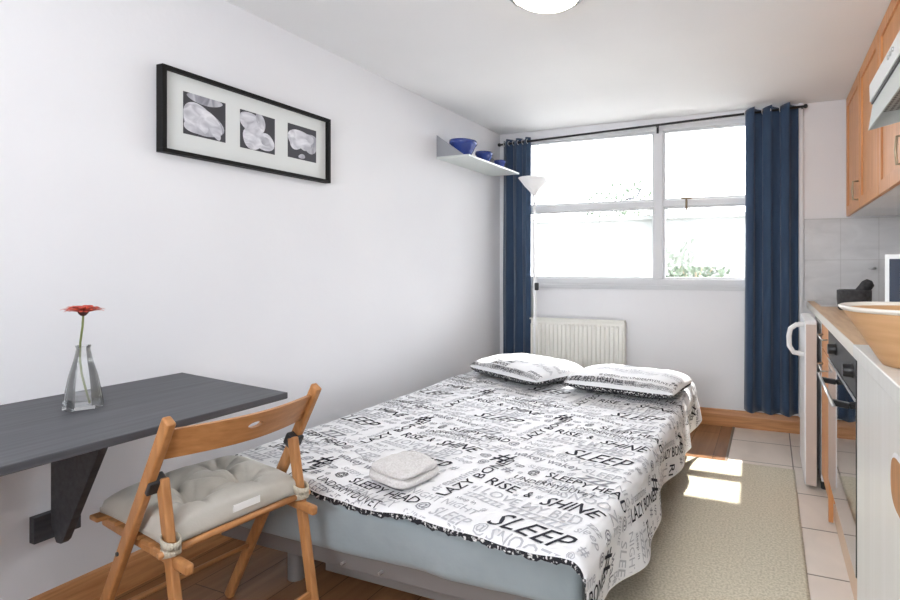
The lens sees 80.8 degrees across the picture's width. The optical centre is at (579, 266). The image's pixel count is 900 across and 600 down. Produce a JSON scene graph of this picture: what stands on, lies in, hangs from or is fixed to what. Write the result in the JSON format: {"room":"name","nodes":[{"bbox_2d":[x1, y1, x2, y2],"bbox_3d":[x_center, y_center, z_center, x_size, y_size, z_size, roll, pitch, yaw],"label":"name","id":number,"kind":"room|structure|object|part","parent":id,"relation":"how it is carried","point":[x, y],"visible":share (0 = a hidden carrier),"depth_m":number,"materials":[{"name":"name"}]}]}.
{"room":"studio apartment","nodes":[
{"label":"studio apartment","id":0,"kind":"room"},
{"bbox_2d":[0,0,499,599],"bbox_3d":[-1.705,0.013,2.012,0.100,2.375,5.580,0,0,20],"label":"wall","id":1,"kind":"structure","parent":0,"point":[377,283],"depth_m":2.16,"materials":[{"name":"paint"}]},
{"bbox_2d":[28,533,231,599],"bbox_3d":[-1.645,1.138,2.000,0.020,0.124,5.400,0,0,20],"label":"baseboard","id":2,"kind":"structure","parent":1,"relation":"attached to","point":[141,567],"depth_m":1.89,"materials":[{"name":"brown wood"}]},
{"bbox_2d":[0,373,287,544],"bbox_3d":[-1.536,0.666,1.322,0.697,0.472,1.365,0,0,20],"label":"table","id":3,"kind":"object","parent":1,"relation":"attached to","point":[37,432],"visible":0.94,"depth_m":1.57,"materials":[{"name":"grey wood"}]},
{"bbox_2d":[61,344,103,411],"bbox_3d":[-1.509,0.334,1.549,0.094,0.192,0.081,0,0,20],"label":"vase","id":4,"kind":"object","parent":3,"relation":"on","point":[68,404],"visible":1,"depth_m":1.54,"materials":[{"name":"clear glass"}]},
{"bbox_2d":[62,305,103,402],"bbox_3d":[-1.509,0.265,1.551,0.094,0.298,0.094,0,0,20],"label":"gerbera","id":5,"kind":"object","parent":4,"relation":"on","point":[83,310],"visible":1,"depth_m":1.55,"materials":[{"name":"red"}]},
{"bbox_3d":[-1.504,0.279,1.549,0.035,0.270,0.005,0,0,0],"label":"stem","id":6,"kind":"part","parent":5,"relation":"part of","materials":[{"name":"green plant"}]},
{"bbox_2d":[156,63,330,183],"bbox_3d":[-1.498,-0.621,2.367,0.039,0.342,0.810,0,0,20],"label":"picture frame","id":7,"kind":"object","parent":1,"relation":"attached to","point":[198,117],"visible":1,"depth_m":2.28,"materials":[{"name":"black"}]},
{"bbox_2d":[183,91,225,142],"bbox_3d":[-1.580,-0.629,2.150,0.001,0.172,0.172,0,0,20],"label":"print","id":8,"kind":"object","parent":7,"relation":"attached to","point":[204,114],"depth_m":2.15,"materials":[{"name":"grey paper"}]},
{"bbox_2d":[240,109,274,154],"bbox_3d":[-1.497,-0.625,2.372,0.001,0.172,0.172,0,0,20],"label":"print","id":9,"kind":"object","parent":7,"relation":"attached to","point":[257,127],"depth_m":2.37,"materials":[{"name":"grey paper"}]},
{"bbox_2d":[288,123,315,162],"bbox_3d":[-1.413,-0.629,2.597,0.001,0.168,0.168,0,0,20],"label":"print","id":10,"kind":"object","parent":7,"relation":"attached to","point":[301,136],"depth_m":2.59,"materials":[{"name":"grey paper"}]},
{"bbox_2d":[436,136,518,175],"bbox_3d":[-0.772,-0.864,3.977,0.274,0.172,0.765,0,0,20],"label":"wall shelf","id":11,"kind":"object","parent":1,"relation":"attached to","point":[446,152],"visible":0.98,"depth_m":3.77,"materials":[{"name":"white wood"}]},
{"bbox_2d":[449,138,476,154],"bbox_3d":[-0.851,-0.854,3.716,0.200,0.122,0.200,0,0,20],"label":"bowl","id":12,"kind":"object","parent":11,"relation":"on","point":[464,145],"visible":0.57,"depth_m":3.65,"materials":[{"name":"blue ceramic"}]},
{"bbox_2d":[475,151,492,161],"bbox_3d":[-0.744,-0.839,3.948,0.136,0.092,0.136,0,0,20],"label":"bowl","id":13,"kind":"object","parent":11,"relation":"on","point":[486,155],"visible":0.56,"depth_m":3.90,"materials":[{"name":"blue ceramic"}]},
{"bbox_2d":[494,160,505,166],"bbox_3d":[-0.653,-0.828,4.149,0.096,0.070,0.096,0,0,20],"label":"bowl","id":14,"kind":"object","parent":11,"relation":"on","point":[498,162],"visible":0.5,"depth_m":4.11,"materials":[{"name":"blue ceramic"}]},
{"bbox_2d":[115,424,731,599],"bbox_3d":[-0.768,1.230,1.663,2.100,0.060,5.580,0,0,20],"label":"floor","id":15,"kind":"structure","parent":0,"point":[265,576],"depth_m":1.95,"materials":[{"name":"brown wood"}]},
{"bbox_2d":[89,383,321,599],"bbox_3d":[-1.137,0.792,1.563,0.553,0.829,0.438,0,0,26],"label":"folding chair","id":16,"kind":"object","parent":15,"relation":"on","point":[170,441],"visible":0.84,"depth_m":1.41,"materials":[{"name":"brown wood"}]},
{"bbox_3d":[-1.248,0.792,1.389,0.507,0.829,0.021,0,0,26],"label":"leg","id":17,"kind":"part","parent":16,"relation":"part of","materials":[{"name":"brown wood"}]},
{"bbox_3d":[-1.188,0.753,1.393,0.446,0.062,0.020,0,0,26],"label":"seat rail","id":18,"kind":"part","parent":16,"relation":"part of","materials":[{"name":"brown wood"}]},
{"bbox_3d":[-1.040,0.877,1.314,0.159,0.649,0.021,0,0,26],"label":"leg","id":19,"kind":"part","parent":16,"relation":"part of","materials":[{"name":"brown wood"}]},
{"bbox_2d":[100,455,308,558],"bbox_3d":[-1.133,0.705,1.561,0.388,0.140,0.403,0,0,26],"label":"seat cushion","id":20,"kind":"object","parent":16,"relation":"on","point":[210,494],"visible":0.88,"depth_m":1.50,"materials":[{"name":"fabric"}]},
{"bbox_3d":[-0.983,0.738,1.487,0.019,0.019,0.418,0,0,26],"label":"rail","id":21,"kind":"part","parent":16,"relation":"part of","materials":[{"name":"brown wood"}]},
{"bbox_3d":[-0.962,0.458,1.477,0.120,0.085,0.394,0,0,26],"label":"backrest","id":22,"kind":"part","parent":16,"relation":"part of","materials":[{"name":"brown wood"}]},
{"bbox_3d":[-1.067,0.792,1.757,0.507,0.829,0.021,0,0,26],"label":"leg","id":23,"kind":"part","parent":16,"relation":"part of","materials":[{"name":"brown wood"}]},
{"bbox_3d":[-1.034,0.753,1.707,0.446,0.062,0.020,0,0,26],"label":"seat rail","id":24,"kind":"part","parent":16,"relation":"part of","materials":[{"name":"brown wood"}]},
{"bbox_3d":[-0.881,0.877,1.639,0.159,0.649,0.021,0,0,26],"label":"leg","id":25,"kind":"part","parent":16,"relation":"part of","materials":[{"name":"brown wood"}]},
{"bbox_2d":[221,495,584,599],"bbox_3d":[-0.335,0.998,2.654,1.500,0.405,2.122,0,0,20],"label":"bed","id":26,"kind":"object","parent":15,"relation":"on","point":[404,555],"visible":0.13,"depth_m":1.62,"materials":[{"name":"grey fabric"}]},
{"bbox_3d":[-1.094,1.093,1.976,0.068,0.214,0.068,0,0,20],"label":"leg","id":27,"kind":"part","parent":26,"relation":"part of","materials":[{"name":"silver metal"}]},
{"bbox_3d":[-0.685,0.997,1.712,1.460,0.063,0.030,0,0,20],"label":"foot rail","id":28,"kind":"part","parent":26,"relation":"part of","materials":[{"name":"fabric"}]},
{"bbox_3d":[-0.468,1.060,1.679,0.950,0.063,0.020,0,0,20],"label":"rail","id":29,"kind":"part","parent":26,"relation":"part of","materials":[{"name":"grey fabric"}]},
{"bbox_2d":[235,371,701,599],"bbox_3d":[-0.326,0.894,2.603,1.635,0.309,2.153,0,0,20],"label":"duvet","id":30,"kind":"object","parent":26,"relation":"on","point":[556,473],"visible":0.84,"depth_m":2.01,"materials":[{"name":"white fabric"}]},
{"bbox_2d":[369,450,438,488],"bbox_3d":[-0.634,0.723,1.838,0.228,0.073,0.186,0,0,35],"label":"folded towel","id":31,"kind":"object","parent":30,"relation":"on","point":[404,469],"visible":1,"depth_m":1.79,"materials":[{"name":"fabric"}]},
{"bbox_2d":[470,352,583,384],"bbox_3d":[-0.364,0.680,3.476,0.728,0.131,0.464,0,0,45],"label":"pillow","id":32,"kind":"object","parent":30,"relation":"on","point":[522,368],"visible":0.99,"depth_m":3.30,"materials":[{"name":"white fabric"}]},
{"bbox_2d":[564,363,691,398],"bbox_3d":[0.293,0.680,3.092,0.689,0.131,0.416,0,0,27],"label":"pillow","id":33,"kind":"object","parent":30,"relation":"on","point":[626,380],"visible":1,"depth_m":2.95,"materials":[{"name":"white fabric"}]},
{"bbox_2d":[518,176,549,354],"bbox_3d":[-0.365,0.245,4.084,0.260,1.910,0.260,0,0,20],"label":"floor lamp","id":34,"kind":"object","parent":15,"relation":"on","point":[533,184],"visible":0.66,"depth_m":4.07,"materials":[{"name":"white metal"}]},
{"bbox_3d":[-0.369,-0.642,4.086,0.252,0.135,0.252,0,0,20],"label":"lamp shade","id":35,"kind":"part","parent":34,"relation":"part of","materials":[{"name":"white plastic"}]},
{"bbox_3d":[-0.338,0.310,4.064,0.045,1.660,0.018,0,0,35],"label":"cord","id":36,"kind":"part","parent":34,"relation":"part of","materials":[{"name":"white plastic"}]},
{"bbox_2d":[604,456,809,599],"bbox_3d":[0.341,1.195,1.666,0.797,0.008,3.162,0,0,20],"label":"rug","id":37,"kind":"object","parent":15,"relation":"on","point":[727,530],"visible":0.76,"depth_m":2.22,"materials":[{"name":"beige carpet"}]},
{"bbox_2d":[725,427,734,460],"bbox_3d":[0.211,1.198,1.298,0.014,0.005,5.380,0,0,20],"label":"trim","id":38,"kind":"structure","parent":15,"relation":"on","point":[731,436],"depth_m":3.43,"materials":[{"name":"silver metal"}]},
{"bbox_2d":[225,0,890,134],"bbox_3d":[-0.206,-1.215,1.453,3.300,0.080,5.580,0,0,20],"label":"ceiling","id":39,"kind":"structure","parent":0,"point":[501,66],"depth_m":2.79,"materials":[{"name":"paint"}]},
{"bbox_2d":[510,0,581,12],"bbox_3d":[-0.147,-1.143,2.141,0.362,0.063,0.362,0,0,20],"label":"ceiling light","id":40,"kind":"object","parent":39,"relation":"attached to","point":[539,6],"visible":1,"depth_m":2.18,"materials":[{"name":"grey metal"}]},
{"bbox_2d":[500,99,899,415],"bbox_3d":[0.754,0.013,4.030,3.100,2.375,0.080,0,0,20],"label":"wall","id":41,"kind":"structure","parent":0,"point":[699,335],"depth_m":3.92,"materials":[{"name":"paint"}]},
{"bbox_2d":[530,317,625,367],"bbox_3d":[-0.018,0.815,4.235,0.886,0.770,0.074,0,0,20],"label":"radiator","id":42,"kind":"object","parent":41,"relation":"attached to","point":[585,343],"visible":0.59,"depth_m":4.19,"materials":[{"name":"white metal"}]},
{"bbox_2d":[531,118,744,285],"bbox_3d":[0.525,-0.482,4.074,2.180,1.255,0.097,0,0,20],"label":"window","id":43,"kind":"structure","parent":41,"relation":"in","point":[659,203],"depth_m":4.03,"materials":[{"name":"white paint"}]},
{"bbox_3d":[0.076,-0.798,4.260,1.108,0.553,0.033,0,0,20],"label":"sash","id":44,"kind":"part","parent":43,"relation":"part of","materials":[{"name":"white paint"}]},
{"bbox_3d":[0.076,-0.189,4.260,1.108,0.567,0.033,0,0,20],"label":"sash","id":45,"kind":"part","parent":43,"relation":"part of","materials":[{"name":"glass"}]},
{"bbox_3d":[1.084,-0.798,3.884,0.900,0.553,0.033,0,0,20],"label":"sash","id":46,"kind":"part","parent":43,"relation":"part of","materials":[{"name":"white paint"}]},
{"bbox_3d":[1.084,-0.189,3.884,0.900,0.567,0.033,0,0,20],"label":"sash","id":47,"kind":"part","parent":43,"relation":"part of","materials":[{"name":"glass"}]},
{"bbox_2d":[531,284,744,290],"bbox_3d":[0.519,0.162,4.057,2.240,0.036,0.035,0,0,20],"label":"trim","id":48,"kind":"structure","parent":41,"relation":"attached to","point":[575,286],"depth_m":4.05,"materials":[{"name":"white paint"}]},
{"bbox_2d":[498,104,807,146],"bbox_3d":[0.452,-1.083,4.043,2.477,0.138,0.084,0,0,20],"label":"curtain rod","id":49,"kind":"object","parent":41,"relation":"attached to","point":[804,105],"visible":0.95,"depth_m":3.99,"materials":[{"name":"black metal"}]},
{"bbox_2d":[503,137,530,353],"bbox_3d":[-0.553,-0.031,4.389,0.278,2.155,0.096,0,0,20],"label":"curtain","id":50,"kind":"object","parent":49,"relation":"hanging from","point":[517,198],"visible":0.86,"depth_m":4.38,"materials":[{"name":"blue fabric"}]},
{"bbox_2d":[744,102,798,416],"bbox_3d":[1.375,-0.053,3.676,0.370,2.229,0.088,0,0,20],"label":"curtain","id":51,"kind":"object","parent":49,"relation":"hanging from","point":[771,138],"visible":1,"depth_m":3.67,"materials":[{"name":"blue fabric"}]},
{"bbox_2d":[700,407,799,433],"bbox_3d":[0.746,1.138,3.980,3.080,0.124,0.020,0,0,20],"label":"baseboard","id":52,"kind":"structure","parent":41,"relation":"attached to","point":[710,416],"depth_m":3.78,"materials":[{"name":"brown wood"}]},
{"bbox_2d":[799,103,802,416],"bbox_3d":[1.586,-0.050,3.662,0.029,2.251,0.030,0,0,20],"label":"trim","id":53,"kind":"structure","parent":41,"relation":"attached to","point":[800,104],"depth_m":3.65,"materials":[{"name":"paint"}]},
{"bbox_2d":[804,216,899,301],"bbox_3d":[1.902,-0.052,3.557,0.619,0.585,0.006,0,0,20],"label":"backsplash","id":54,"kind":"structure","parent":41,"relation":"attached to","point":[839,253],"depth_m":3.57,"materials":[{"name":"tile"}]},
{"bbox_2d":[727,427,853,599],"bbox_3d":[0.778,1.230,1.087,1.200,0.060,5.580,0,0,20],"label":"floor","id":55,"kind":"structure","parent":0,"point":[828,579],"depth_m":2.50,"materials":[{"name":"tile"}]},
{"bbox_2d":[786,313,825,489],"bbox_3d":[1.545,0.744,2.879,0.716,0.915,0.475,0,0,20],"label":"fridge","id":56,"kind":"object","parent":55,"relation":"on","point":[810,353],"visible":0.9,"depth_m":2.75,"materials":[{"name":"white metal"}]},
{"bbox_3d":[1.188,0.396,2.812,0.094,0.190,0.026,0,0,20],"label":"handle","id":57,"kind":"part","parent":56,"relation":"part of","materials":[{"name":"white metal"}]},
{"bbox_3d":[1.324,0.733,2.965,0.061,0.891,0.469,0,0,20],"label":"door","id":58,"kind":"part","parent":56,"relation":"part of","materials":[{"name":"white metal"}]},
{"bbox_2d":[817,324,835,524],"bbox_3d":[1.477,0.743,2.449,0.602,0.915,0.360,0,0,20],"label":"base cabinet","id":59,"kind":"object","parent":55,"relation":"on","point":[831,503],"visible":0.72,"depth_m":2.53,"materials":[{"name":"brown wood"}]},
{"bbox_3d":[1.209,0.350,2.548,0.030,0.008,0.228,0,0,20],"label":"handle","id":60,"kind":"part","parent":59,"relation":"part of","materials":[{"name":"silver metal"}]},
{"bbox_3d":[1.209,0.500,2.548,0.030,0.008,0.228,0,0,20],"label":"handle","id":61,"kind":"part","parent":59,"relation":"part of","materials":[{"name":"silver metal"}]},
{"bbox_3d":[1.236,0.356,2.554,0.018,0.137,0.330,0,0,20],"label":"drawer","id":62,"kind":"part","parent":59,"relation":"part of","materials":[{"name":"brown wood"}]},
{"bbox_3d":[1.236,0.765,2.554,0.018,0.670,0.330,0,0,20],"label":"door","id":63,"kind":"part","parent":59,"relation":"part of","materials":[{"name":"brown wood"}]},
{"bbox_3d":[1.172,0.737,2.383,0.020,0.903,0.025,0,0,20],"label":"panel","id":64,"kind":"part","parent":59,"relation":"part of","materials":[{"name":"brown wood"}]},
{"bbox_2d":[817,330,856,599],"bbox_3d":[1.253,0.743,1.902,0.640,0.915,0.810,0,0,20],"label":"oven","id":65,"kind":"object","parent":55,"relation":"on","point":[841,392],"visible":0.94,"depth_m":1.88,"materials":[{"name":"black metal"}]},
{"bbox_3d":[0.932,0.458,1.942,0.011,0.012,0.550,0,0,20],"label":"handle","id":66,"kind":"part","parent":65,"relation":"part of","materials":[{"name":"silver metal"}]},
{"bbox_3d":[1.036,0.338,2.100,0.032,0.050,0.050,0,0,20],"label":"knob","id":67,"kind":"part","parent":65,"relation":"part of","materials":[{"name":"black plastic"}]},
{"bbox_2d":[806,301,867,355],"bbox_3d":[1.523,0.263,2.529,0.598,0.040,2.183,0,0,20],"label":"countertop","id":68,"kind":"structure","parent":65,"relation":"on","point":[835,320],"depth_m":2.19,"materials":[{"name":"brown wood"}]},
{"bbox_2d":[815,301,837,306],"bbox_3d":[1.797,0.240,3.284,0.485,0.006,0.510,0,0,20],"label":"sink","id":69,"kind":"object","parent":68,"relation":"in","point":[821,303],"visible":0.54,"depth_m":3.31,"materials":[{"name":"silver metal"}]},
{"bbox_2d":[825,302,837,305],"bbox_3d":[1.794,0.242,3.275,0.385,0.001,0.410,0,0,20],"label":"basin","id":70,"kind":"object","parent":69,"relation":"in","point":[826,303],"depth_m":3.30,"materials":[{"name":"silver metal"}]},
{"bbox_2d":[837,289,871,309],"bbox_3d":[1.548,0.186,2.881,0.176,0.114,0.176,0,0,20],"label":"mortar","id":71,"kind":"object","parent":68,"relation":"on","point":[843,295],"visible":0.54,"depth_m":2.81,"materials":[{"name":"stone"}]},
{"bbox_2d":[855,279,873,289],"bbox_3d":[1.580,0.136,2.871,0.151,0.136,0.067,0,0,-11],"label":"pestle","id":72,"kind":"object","parent":71,"relation":"in","point":[866,284],"visible":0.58,"depth_m":2.85,"materials":[{"name":"stone"}]},
{"bbox_2d":[885,254,899,301],"bbox_3d":[1.229,0.100,1.639,0.267,0.284,0.380,0,0,-40],"label":"microwave","id":73,"kind":"object","parent":68,"relation":"on","point":[892,261],"visible":0.45,"depth_m":1.70,"materials":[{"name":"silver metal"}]},
{"bbox_3d":[1.121,0.095,1.611,0.009,0.243,0.257,0,0,-40],"label":"door","id":74,"kind":"part","parent":73,"relation":"part of","materials":[{"name":"clear glass"}]},
{"bbox_3d":[1.011,0.422,1.992,0.004,0.008,0.810,0,0,20],"label":"door trim","id":75,"kind":"part","parent":65,"relation":"part of","materials":[{"name":"silver metal"}]},
{"bbox_3d":[1.024,0.703,1.988,0.024,0.565,0.810,0,0,20],"label":"door","id":76,"kind":"part","parent":65,"relation":"part of","materials":[{"name":"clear glass"}]},
{"bbox_3d":[1.024,0.351,1.988,0.024,0.127,0.810,0,0,20],"label":"control panel","id":77,"kind":"part","parent":65,"relation":"part of","materials":[{"name":"grey plastic"}]},
{"bbox_3d":[0.876,0.338,1.669,0.032,0.050,0.050,0,0,20],"label":"knob","id":78,"kind":"part","parent":65,"relation":"part of","materials":[{"name":"black ceramic"}]},
{"bbox_2d":[857,362,899,599],"bbox_3d":[0.981,0.738,1.083,0.578,0.900,0.895,0,0,20],"label":"base cabinet","id":79,"kind":"object","parent":55,"relation":"on","point":[878,415],"visible":0.8,"depth_m":1.30,"materials":[{"name":"laminate"}]},
{"bbox_2d":[853,344,899,406],"bbox_3d":[0.983,0.264,1.079,0.598,0.042,0.908,0,0,20],"label":"countertop","id":80,"kind":"structure","parent":79,"relation":"on","point":[888,378],"depth_m":1.23,"materials":[{"name":"white laminate"}]},
{"bbox_2d":[838,302,899,368],"bbox_3d":[0.823,0.169,1.248,0.342,0.146,0.342,0,0,20],"label":"wooden bowl","id":81,"kind":"object","parent":80,"relation":"on","point":[878,323],"visible":1,"depth_m":1.21,"materials":[{"name":"brown wood"}]},
{"bbox_3d":[0.664,0.465,1.057,0.003,0.112,0.174,0,0,20],"label":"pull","id":82,"kind":"part","parent":79,"relation":"part of","materials":[{"name":"brown wood"}]},
{"bbox_3d":[1.294,0.012,0.895,0.100,2.375,5.580,0,0,20],"label":"wall","id":83,"kind":"structure","parent":0,"visible":0},
{"bbox_2d":[846,72,899,216],"bbox_3d":[1.905,-0.761,3.247,0.384,0.823,0.553,0,0,20],"label":"upper cabinet","id":84,"kind":"object","parent":83,"relation":"attached to","point":[853,209],"visible":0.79,"depth_m":3.30,"materials":[{"name":"brown wood"}]},
{"bbox_3d":[1.770,-0.761,3.297,0.020,0.819,0.545,0,0,20],"label":"door","id":85,"kind":"part","parent":84,"relation":"part of","materials":[{"name":"brown wood"}]},
{"bbox_3d":[1.658,-0.462,3.077,0.039,0.122,0.012,0,0,20],"label":"handle","id":86,"kind":"part","parent":84,"relation":"part of","materials":[{"name":"silver metal"}]},
{"bbox_3d":[1.933,-0.358,3.236,0.324,0.017,0.553,0,0,20],"label":"panel","id":87,"kind":"part","parent":84,"relation":"part of","materials":[{"name":"white wood"}]},
{"bbox_2d":[859,31,899,207],"bbox_3d":[1.726,-0.761,2.713,0.346,0.823,0.558,0,0,20],"label":"upper cabinet","id":88,"kind":"object","parent":83,"relation":"attached to","point":[869,197],"visible":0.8,"depth_m":2.81,"materials":[{"name":"brown wood"}]},
{"bbox_3d":[1.574,-0.761,2.770,0.020,0.819,0.550,0,0,20],"label":"door","id":89,"kind":"part","parent":88,"relation":"part of","materials":[{"name":"brown wood"}]},
{"bbox_3d":[1.736,-0.358,2.709,0.324,0.017,0.558,0,0,20],"label":"panel","id":90,"kind":"part","parent":88,"relation":"part of","materials":[{"name":"white wood"}]},
{"bbox_2d":[878,0,899,195],"bbox_3d":[1.511,-0.761,2.188,0.384,0.823,0.563,0,0,20],"label":"upper cabinet","id":91,"kind":"object","parent":83,"relation":"attached to","point":[889,135],"visible":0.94,"depth_m":2.31,"materials":[{"name":"brown wood"}]},
{"bbox_3d":[1.538,-0.358,2.178,0.324,0.017,0.563,0,0,20],"label":"panel","id":92,"kind":"part","parent":91,"relation":"part of","materials":[{"name":"wood"}]},
{"bbox_3d":[1.263,-0.462,2.016,0.039,0.122,0.012,0,0,20],"label":"handle","id":93,"kind":"part","parent":91,"relation":"part of","materials":[{"name":"silver metal"}]},
{"bbox_3d":[1.322,-0.997,1.626,0.346,0.353,0.608,0,0,20],"label":"upper cabinet","id":94,"kind":"object","parent":83,"relation":"attached to","visible":0},
{"bbox_2d":[868,31,899,129],"bbox_3d":[1.254,-0.674,1.646,0.479,0.272,0.600,0,0,20],"label":"extractor hood","id":95,"kind":"object","parent":94,"relation":"attached to","point":[884,89],"visible":1,"depth_m":1.80,"materials":[{"name":"white metal"}]},
{"label":"outside","id":96,"kind":"structure","parent":0,"visible":0},
{"bbox_3d":[1.754,1.400,9.004,15.000,0.200,9.900,0,0,20],"label":"ground","id":97,"kind":"structure","parent":96,"visible":0},
{"bbox_2d":[585,180,666,216],"bbox_3d":[0.942,-0.267,10.830,1.929,3.141,1.876,0,0,20],"label":"tree","id":98,"kind":"object","parent":97,"relation":"on","point":[616,197],"visible":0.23,"depth_m":10.65,"materials":[{"name":"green plant"}]},
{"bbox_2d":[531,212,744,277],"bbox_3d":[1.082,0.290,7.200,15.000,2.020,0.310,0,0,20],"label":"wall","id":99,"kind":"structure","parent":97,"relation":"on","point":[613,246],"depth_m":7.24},
{"bbox_2d":[666,238,734,277],"bbox_3d":[1.408,0.466,6.164,0.911,1.671,0.856,0,0,20],"label":"shrub","id":100,"kind":"object","parent":97,"relation":"on","point":[679,268],"visible":0.69,"depth_m":6.11,"materials":[{"name":"green plant"}]}
]}

